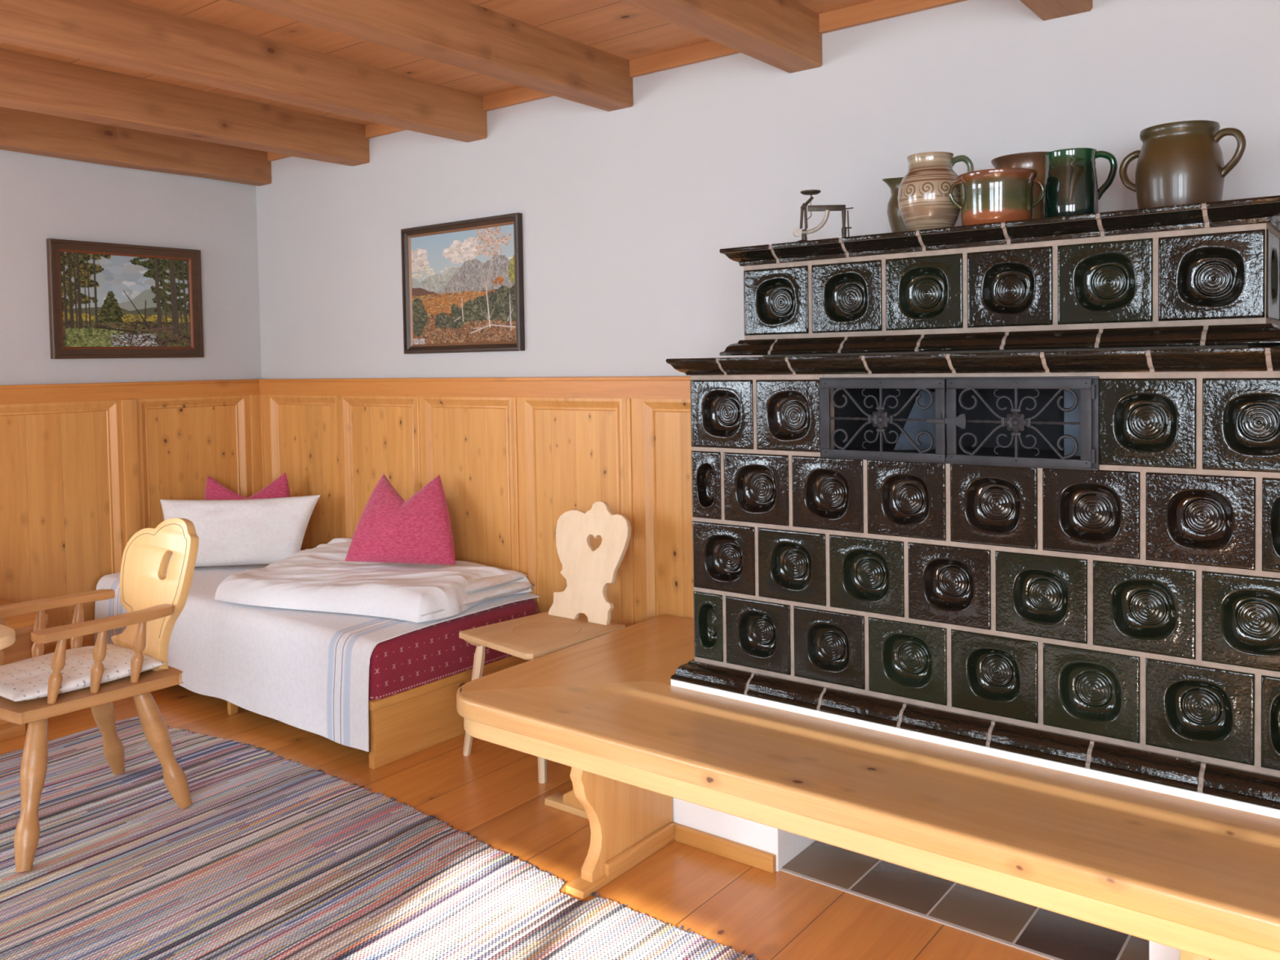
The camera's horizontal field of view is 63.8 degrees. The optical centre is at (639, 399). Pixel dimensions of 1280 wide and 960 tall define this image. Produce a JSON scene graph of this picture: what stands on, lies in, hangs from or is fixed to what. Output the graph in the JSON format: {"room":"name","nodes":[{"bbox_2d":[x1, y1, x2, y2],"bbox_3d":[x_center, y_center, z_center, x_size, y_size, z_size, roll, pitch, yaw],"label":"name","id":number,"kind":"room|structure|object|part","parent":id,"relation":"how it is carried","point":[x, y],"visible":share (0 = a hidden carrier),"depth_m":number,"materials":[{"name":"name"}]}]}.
{"room":"traditional dwelling","nodes":[
{"label":"traditional dwelling","id":0,"kind":"room"},
{"bbox_2d":[0,149,261,385],"bbox_3d":[-3.663,0.060,3.603,0.300,2.540,5.000,1,3,38],"label":"wall","id":1,"kind":"structure","parent":0,"point":[42,197],"depth_m":4.89,"materials":[{"name":"white paint"}]},
{"bbox_2d":[46,238,204,359],"bbox_3d":[-2.439,-0.468,4.913,0.033,0.543,0.718,1,3,38],"label":"painting","id":2,"kind":"object","parent":1,"relation":"attached to","point":[106,300],"visible":1,"depth_m":4.89,"materials":[{"name":"paint"}]},
{"bbox_2d":[0,378,262,657],"bbox_3d":[-2.831,0.615,4.409,0.045,1.346,2.749,1,3,38],"label":"wall paneling","id":3,"kind":"structure","parent":1,"relation":"attached to","point":[86,468],"depth_m":4.80,"materials":[{"name":"brown wood"}]},
{"bbox_2d":[0,0,874,124],"bbox_3d":[-1.068,-1.212,1.546,6.900,0.060,5.600,1,3,38],"label":"ceiling","id":4,"kind":"structure","parent":0,"point":[617,28],"depth_m":3.55,"materials":[{"name":"brown wood"}]},
{"bbox_2d":[0,106,271,186],"bbox_3d":[-3.494,-1.119,3.416,0.129,0.176,4.996,1,3,38],"label":"ceiling beam","id":5,"kind":"structure","parent":4,"relation":"attached to","point":[20,131],"depth_m":4.78,"materials":[{"name":"brown wood"}]},
{"bbox_2d":[0,48,369,166],"bbox_3d":[-2.859,-1.113,2.928,0.140,0.175,4.996,1,3,38],"label":"ceiling beam","id":6,"kind":"structure","parent":4,"relation":"attached to","point":[28,82],"depth_m":4.10,"materials":[{"name":"brown wood"}]},
{"bbox_2d":[0,0,487,142],"bbox_3d":[-2.225,-1.106,2.441,0.130,0.177,4.996,1,3,38],"label":"ceiling beam","id":7,"kind":"structure","parent":4,"relation":"attached to","point":[122,33],"depth_m":3.46,"materials":[{"name":"brown wood"}]},
{"bbox_2d":[226,0,633,111],"bbox_3d":[-1.598,-1.102,1.959,0.130,0.170,4.996,1,3,38],"label":"ceiling beam","id":8,"kind":"structure","parent":4,"relation":"attached to","point":[461,33],"depth_m":3.28,"materials":[{"name":"brown wood"}]},
{"bbox_2d":[618,0,822,73],"bbox_3d":[-0.968,-1.095,1.475,0.132,0.170,4.996,1,3,38],"label":"ceiling beam","id":9,"kind":"structure","parent":4,"relation":"attached to","point":[784,35],"depth_m":3.13,"materials":[{"name":"brown wood"}]},
{"bbox_2d":[1019,0,1092,20],"bbox_3d":[-0.300,-1.088,0.961,0.147,0.170,4.996,1,3,38],"label":"ceiling beam","id":10,"kind":"structure","parent":4,"relation":"attached to","point":[1046,10],"depth_m":2.87,"materials":[{"name":"brown wood"}]},
{"bbox_2d":[0,684,1131,959],"bbox_3d":[-1.025,1.405,1.638,6.900,0.103,5.600,1,3,38],"label":"floor","id":11,"kind":"structure","parent":0,"point":[494,793],"depth_m":2.90,"materials":[{"name":"brown wood"}]},
{"bbox_2d":[0,598,48,742],"bbox_3d":[-2.948,1.100,3.693,0.669,0.430,1.415,1,3,38],"label":"bench","id":12,"kind":"object","parent":11,"relation":"on","point":[23,624],"visible":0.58,"depth_m":3.98,"materials":[{"name":"brown wood"}]},
{"bbox_3d":[-2.951,0.901,3.686,0.669,0.030,1.415,1,3,38],"label":"seat","id":13,"kind":"part","parent":12,"relation":"part of","materials":[{"name":"brown wood"}]},
{"bbox_2d":[0,716,758,959],"bbox_3d":[-1.284,1.329,2.330,3.411,0.013,2.186,1,3,38],"label":"rag rug","id":14,"kind":"object","parent":11,"relation":"on","point":[271,856],"visible":0.92,"depth_m":2.79,"materials":[{"name":"multicoloured fabric"}]},
{"bbox_2d":[0,624,15,649],"bbox_3d":[-2.285,0.961,2.610,1.270,0.737,0.877,1,3,38],"label":"dining table","id":15,"kind":"object","parent":14,"relation":"on","point":[7,635],"visible":1,"depth_m":2.55,"materials":[{"name":"brown wood"}]},
{"bbox_2d":[0,517,199,871],"bbox_3d":[-1.754,0.851,3.222,0.554,0.907,0.608,1,3,38],"label":"armchair","id":16,"kind":"object","parent":14,"relation":"on","point":[154,601],"visible":0.91,"depth_m":3.23,"materials":[{"name":"brown wood"}]},
{"bbox_3d":[-1.732,1.113,2.925,0.068,0.404,0.190,-1,2,-11],"label":"leg","id":17,"kind":"part","parent":16,"relation":"part of","materials":[{"name":"brown wood"}]},
{"bbox_3d":[-1.943,0.669,3.357,0.086,0.026,0.420,1,3,38],"label":"armrest","id":18,"kind":"part","parent":16,"relation":"part of","materials":[{"name":"brown wood"}]},
{"bbox_2d":[0,644,165,701],"bbox_3d":[-1.791,0.845,3.210,0.391,0.072,0.450,1,3,38],"label":"seat pad","id":19,"kind":"object","parent":16,"relation":"on","point":[27,679],"visible":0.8,"depth_m":3.12,"materials":[{"name":"white fabric"}]},
{"bbox_3d":[-1.774,0.890,3.210,0.460,0.034,0.504,1,3,38],"label":"seat","id":20,"kind":"part","parent":16,"relation":"part of","materials":[{"name":"brown wood"}]},
{"bbox_3d":[-1.606,0.673,3.096,0.086,0.026,0.418,1,3,38],"label":"armrest","id":21,"kind":"part","parent":16,"relation":"part of","materials":[{"name":"brown wood"}]},
{"bbox_3d":[-1.808,1.095,3.480,0.068,0.402,0.166,-1,2,4],"label":"leg","id":22,"kind":"part","parent":16,"relation":"part of","materials":[{"name":"brown wood"}]},
{"bbox_3d":[-1.615,0.631,3.405,0.420,0.484,0.133,1,3,38],"label":"backrest","id":23,"kind":"part","parent":16,"relation":"part of","materials":[{"name":"brown wood"}]},
{"bbox_3d":[-1.508,1.098,3.243,0.162,0.402,0.068,-1,2,-14],"label":"leg","id":24,"kind":"part","parent":16,"relation":"part of","materials":[{"name":"brown wood"}]},
{"bbox_2d":[226,598,537,768],"bbox_3d":[-1.462,1.042,4.519,2.017,0.440,0.865,1,3,38],"label":"bed","id":25,"kind":"object","parent":11,"relation":"on","point":[415,677],"visible":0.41,"depth_m":3.75,"materials":[{"name":"brown wood"}]},
{"bbox_3d":[-1.657,1.235,4.178,0.024,0.085,0.034,1,3,38],"label":"leg","id":26,"kind":"part","parent":25,"relation":"part of","materials":[{"name":"brown wood"}]},
{"bbox_2d":[94,564,540,751],"bbox_3d":[-1.474,0.999,4.505,2.007,0.398,0.888,1,3,38],"label":"coverlet","id":27,"kind":"object","parent":25,"relation":"on","point":[304,669],"visible":0.65,"depth_m":3.92,"materials":[{"name":"white fabric"}]},
{"bbox_2d":[160,494,320,568],"bbox_3d":[-1.908,0.626,4.877,0.767,0.325,0.183,-1,2,-3],"label":"pillow","id":28,"kind":"object","parent":27,"relation":"on","point":[229,532],"visible":0.84,"depth_m":4.82,"materials":[{"name":"fabric"}]},
{"bbox_2d":[204,471,290,500],"bbox_3d":[-1.940,0.558,5.090,0.443,0.383,0.116,-1,2,-3],"label":"cushion","id":29,"kind":"object","parent":27,"relation":"on","point":[278,488],"visible":0.23,"depth_m":5.09,"materials":[{"name":"fabric"}]},
{"bbox_2d":[214,537,535,622],"bbox_3d":[-1.167,0.738,4.299,1.300,0.133,0.878,1,3,38],"label":"duvet","id":30,"kind":"object","parent":27,"relation":"on","point":[319,578],"visible":0.91,"depth_m":4.08,"materials":[{"name":"white fabric"}]},
{"bbox_2d":[344,473,455,564],"bbox_3d":[-0.981,0.510,4.423,0.511,0.360,0.274,0,2,19],"label":"cushion","id":31,"kind":"object","parent":30,"relation":"on","point":[389,528],"visible":1,"depth_m":4.36,"materials":[{"name":"fabric"}]},
{"bbox_3d":[-1.720,1.117,4.213,1.982,0.149,0.022,1,3,38],"label":"rail","id":32,"kind":"part","parent":25,"relation":"part of","materials":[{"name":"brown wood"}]},
{"bbox_3d":[-0.677,1.050,3.916,0.038,0.032,0.865,1,3,38],"label":"rail","id":33,"kind":"part","parent":25,"relation":"part of","materials":[{"name":"brown wood"}]},
{"bbox_3d":[-1.464,0.923,4.517,2.012,0.202,0.858,1,3,38],"label":"mattress","id":34,"kind":"part","parent":25,"relation":"part of","materials":[{"name":"red fabric"}]},
{"bbox_2d":[458,501,631,783],"bbox_3d":[-0.352,0.831,3.688,0.456,0.888,0.539,1,3,38],"label":"chair","id":35,"kind":"object","parent":11,"relation":"on","point":[588,572],"visible":0.94,"depth_m":3.75,"materials":[{"name":"beige wood"}]},
{"bbox_3d":[-0.593,1.073,3.669,0.101,0.413,0.038,0,2,29],"label":"leg","id":36,"kind":"part","parent":35,"relation":"part of","materials":[{"name":"beige wood"}]},
{"bbox_3d":[-0.335,0.832,3.670,0.478,0.022,0.419,-3,3,-44],"label":"seat","id":37,"kind":"part","parent":35,"relation":"part of","materials":[{"name":"beige wood"}]},
{"bbox_3d":[-0.331,1.077,3.448,0.038,0.411,0.056,-1,2,-5],"label":"leg","id":38,"kind":"part","parent":35,"relation":"part of","materials":[{"name":"brown wood"}]},
{"bbox_3d":[-0.188,0.599,3.822,0.347,0.438,0.109,1,3,38],"label":"backrest","id":39,"kind":"part","parent":35,"relation":"part of","materials":[{"name":"beige wood"}]},
{"bbox_2d":[456,614,1279,959],"bbox_3d":[0.608,1.063,2.772,2.172,0.452,1.115,1,3,38],"label":"bench","id":40,"kind":"object","parent":11,"relation":"on","point":[1201,880],"visible":0.99,"depth_m":2.31,"materials":[{"name":"brown wood"}]},
{"bbox_3d":[-0.043,0.859,3.272,0.528,0.057,1.100,1,3,38],"label":"seat","id":41,"kind":"part","parent":40,"relation":"part of","materials":[{"name":"brown wood"}]},
{"bbox_3d":[0.002,1.257,2.877,0.016,0.034,0.305,1,3,38],"label":"skirting","id":42,"kind":"part","parent":40,"relation":"part of","materials":[{"name":"brown wood"}]},
{"bbox_2d":[782,840,1149,959],"bbox_3d":[0.920,1.280,2.835,1.275,0.004,0.660,1,3,38],"label":"floor hearth tiles","id":43,"kind":"structure","parent":11,"relation":"on","point":[1056,935],"depth_m":2.61,"materials":[{"name":"black tile"}]},
{"bbox_2d":[665,195,1279,959],"bbox_3d":[0.942,0.421,2.773,1.639,1.725,0.728,1,3,38],"label":"stove","id":44,"kind":"object","parent":11,"relation":"on","point":[1008,490],"visible":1,"depth_m":2.47,"materials":[{"name":"tile"}]},
{"bbox_3d":[0.229,1.267,2.913,0.352,0.047,0.018,1,3,38],"label":"plinth skirting","id":45,"kind":"part","parent":44,"relation":"part of","materials":[{"name":"brown wood"}]},
{"bbox_2d":[793,189,853,241],"bbox_3d":[0.520,-0.518,2.938,0.180,0.155,0.061,-1,2,0],"label":"scale","id":46,"kind":"object","parent":44,"relation":"on","point":[797,232],"visible":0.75,"depth_m":2.93,"materials":[{"name":"grey metal"}]},
{"bbox_3d":[0.481,-0.547,2.934,0.031,0.066,0.010,-1,2,0],"label":"pan arm","id":47,"kind":"part","parent":46,"relation":"part of","materials":[{"name":"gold metal"}]},
{"bbox_3d":[0.593,-0.495,2.939,0.035,0.108,0.014,-1,2,0],"label":"post","id":48,"kind":"part","parent":46,"relation":"part of","materials":[{"name":"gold metal"}]},
{"bbox_3d":[0.613,0.050,2.616,0.336,0.204,0.010,1,3,38],"label":"grille door","id":49,"kind":"part","parent":44,"relation":"part of","materials":[{"name":"metal"}]},
{"bbox_2d":[882,177,908,232],"bbox_3d":[0.803,-0.543,2.986,0.166,0.194,0.166,-3,3,-41],"label":"jug","id":50,"kind":"object","parent":44,"relation":"on","point":[896,223],"visible":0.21,"depth_m":2.96,"materials":[{"name":"ceramic"}]},
{"bbox_3d":[0.768,0.056,2.778,0.167,0.160,0.010,-1,2,-1],"label":"damper plate","id":51,"kind":"part","parent":44,"relation":"part of","materials":[{"name":"grey metal"}]},
{"bbox_2d":[897,151,973,231],"bbox_3d":[0.772,-0.542,2.728,0.169,0.211,0.172,1,3,44],"label":"jug","id":52,"kind":"object","parent":44,"relation":"on","point":[924,202],"visible":0.77,"depth_m":2.67,"materials":[{"name":"beige ceramic"}]},
{"bbox_3d":[0.851,-0.602,2.729,0.073,0.094,0.013,-1,2,-3],"label":"handle","id":53,"kind":"part","parent":52,"relation":"part of","materials":[{"name":"green ceramic"}]},
{"bbox_3d":[0.769,0.051,2.538,0.696,0.212,0.054,1,3,38],"label":"niche frame","id":54,"kind":"part","parent":44,"relation":"part of","materials":[{"name":"metal"}]},
{"bbox_3d":[0.939,-0.100,2.760,1.636,0.048,0.711,1,3,38],"label":"cornice","id":55,"kind":"part","parent":44,"relation":"part of","materials":[{"name":"ceramic"}]},
{"bbox_3d":[0.953,0.787,2.791,1.636,0.050,0.711,1,3,38],"label":"moulding","id":56,"kind":"part","parent":44,"relation":"part of","materials":[{"name":"ceramic"}]},
{"bbox_2d":[948,168,1044,225],"bbox_3d":[0.902,-0.501,2.600,0.194,0.133,0.194,-3,3,-38],"label":"pot","id":57,"kind":"object","parent":44,"relation":"on","point":[1002,195],"visible":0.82,"depth_m":2.53,"materials":[{"name":"brown ceramic"}]},
{"bbox_3d":[0.800,-0.517,2.604,0.035,0.073,0.012,-1,2,3],"label":"handle","id":58,"kind":"part","parent":57,"relation":"part of","materials":[{"name":"green ceramic"}]},
{"bbox_3d":[1.004,-0.520,2.594,0.035,0.073,0.012,-1,2,3],"label":"handle","id":59,"kind":"part","parent":57,"relation":"part of","materials":[{"name":"green ceramic"}]},
{"bbox_3d":[0.971,-0.418,2.796,1.416,0.050,0.590,1,3,38],"label":"cornice","id":60,"kind":"part","parent":44,"relation":"part of","materials":[{"name":"tile"}]},
{"bbox_3d":[0.975,-0.156,2.804,1.422,0.045,0.593,1,3,38],"label":"moulding","id":61,"kind":"part","parent":44,"relation":"part of","materials":[{"name":"ceramic"}]},
{"bbox_3d":[0.882,0.053,2.410,0.334,0.204,0.010,1,3,38],"label":"grille door","id":62,"kind":"part","parent":44,"relation":"part of","materials":[{"name":"metal"}]},
{"bbox_2d":[991,151,1048,218],"bbox_3d":[1.057,-0.550,2.803,0.188,0.212,0.188,-1,2,0],"label":"pot","id":63,"kind":"object","parent":44,"relation":"on","point":[1035,161],"visible":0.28,"depth_m":2.72,"materials":[{"name":"brown ceramic"}]},
{"bbox_3d":[1.095,0.050,2.524,0.100,0.180,0.010,1,3,38],"label":"damper plate","id":64,"kind":"part","parent":44,"relation":"part of","materials":[{"name":"grey metal"}]},
{"bbox_2d":[1043,147,1117,217],"bbox_3d":[1.102,-0.532,2.601,0.166,0.189,0.129,-2,2,-30],"label":"mug","id":65,"kind":"object","parent":44,"relation":"on","point":[1070,185],"visible":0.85,"depth_m":2.54,"materials":[{"name":"ceramic"}]},
{"bbox_3d":[1.172,-0.566,2.589,0.062,0.123,0.014,-1,2,1],"label":"handle","id":66,"kind":"part","parent":65,"relation":"part of","materials":[{"name":"green ceramic"}]},
{"bbox_2d":[1119,120,1245,208],"bbox_3d":[1.290,-0.541,2.455,0.198,0.211,0.210,-1,2,0],"label":"stoneware crock","id":67,"kind":"object","parent":44,"relation":"on","point":[1182,162],"visible":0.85,"depth_m":2.38,"materials":[{"name":"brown ceramic"}]},
{"bbox_3d":[1.220,-0.562,2.536,0.068,0.104,0.024,1,3,41],"label":"handle","id":68,"kind":"part","parent":67,"relation":"part of","materials":[{"name":"brown ceramic"}]},
{"bbox_3d":[1.361,-0.572,2.377,0.072,0.112,0.024,1,3,43],"label":"handle","id":69,"kind":"part","parent":67,"relation":"part of","materials":[{"name":"brown ceramic"}]},
{"bbox_2d":[255,0,1279,378],"bbox_3d":[0.568,-0.013,3.691,6.900,2.540,0.300,1,3,38],"label":"wall","id":70,"kind":"structure","parent":0,"point":[628,214],"depth_m":3.72,"materials":[{"name":"white paint"}]},
{"bbox_2d":[400,213,524,354],"bbox_3d":[-0.789,-0.492,4.500,0.740,0.571,0.033,1,3,38],"label":"painting","id":71,"kind":"object","parent":70,"relation":"attached to","point":[463,286],"visible":1,"depth_m":4.49,"materials":[{"name":"paint"}]},
{"bbox_2d":[258,376,693,627],"bbox_3d":[-0.748,0.577,4.514,3.219,1.346,0.041,1,3,38],"label":"wall paneling","id":72,"kind":"structure","parent":70,"relation":"attached to","point":[511,455],"depth_m":4.31,"materials":[{"name":"brown wood"}]},
{"bbox_3d":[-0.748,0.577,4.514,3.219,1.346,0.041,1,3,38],"label":"rail","id":73,"kind":"part","parent":72,"relation":"part of","materials":[{"name":"brown wood"}]},
{"bbox_2d":[266,0,967,161],"bbox_3d":[0.507,-1.245,3.475,6.154,0.060,0.021,1,3,38],"label":"trim","id":74,"kind":"structure","parent":70,"relation":"attached to","point":[874,11],"depth_m":3.68,"materials":[{"name":"brown wood"}]}
]}

